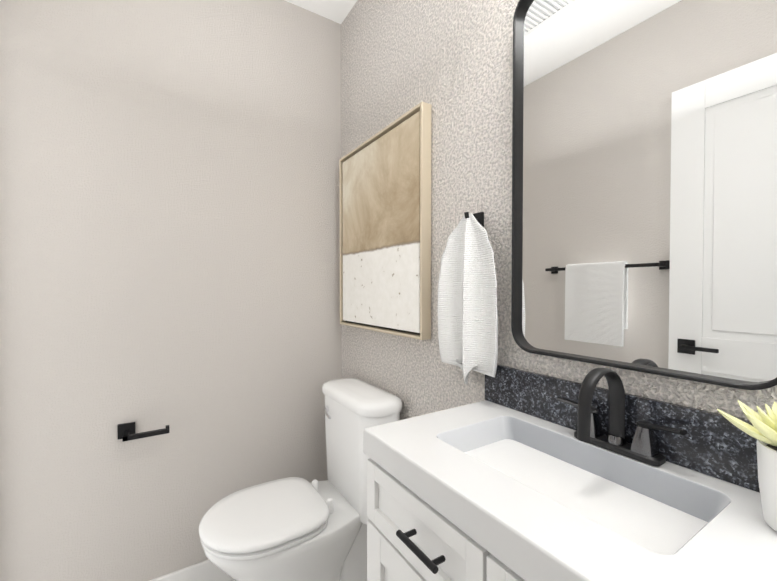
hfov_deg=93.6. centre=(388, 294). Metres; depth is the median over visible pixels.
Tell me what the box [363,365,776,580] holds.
bathroom vanity
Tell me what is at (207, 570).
baseboard
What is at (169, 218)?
wall
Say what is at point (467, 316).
hanging towel
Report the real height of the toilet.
0.813 m
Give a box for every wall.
[0,0,341,580]
[341,0,776,419]
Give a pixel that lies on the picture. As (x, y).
(385, 222)
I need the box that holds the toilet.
[199,378,401,580]
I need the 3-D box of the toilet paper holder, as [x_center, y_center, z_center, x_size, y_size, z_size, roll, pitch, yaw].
[-0.877,0.488,1.307,0.156,0.052,0.075,-1,1,-33]
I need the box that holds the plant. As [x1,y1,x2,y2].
[717,400,776,530]
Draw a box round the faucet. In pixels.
[556,368,686,465]
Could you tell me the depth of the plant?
0.45 m
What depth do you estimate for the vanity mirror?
0.65 m
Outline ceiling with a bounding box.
[285,0,356,23]
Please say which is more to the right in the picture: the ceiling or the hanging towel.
the hanging towel
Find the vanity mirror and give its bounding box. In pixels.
[511,0,776,389]
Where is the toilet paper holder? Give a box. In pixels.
[117,422,169,441]
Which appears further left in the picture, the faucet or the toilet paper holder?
the toilet paper holder
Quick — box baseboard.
[149,559,232,580]
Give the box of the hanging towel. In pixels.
[438,212,497,384]
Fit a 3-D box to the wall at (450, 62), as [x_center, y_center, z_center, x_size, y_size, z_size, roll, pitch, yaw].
[0.320,-0.047,0.995,0.100,2.460,1.880,-1,1,-33]
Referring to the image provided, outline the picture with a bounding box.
[339,101,430,339]

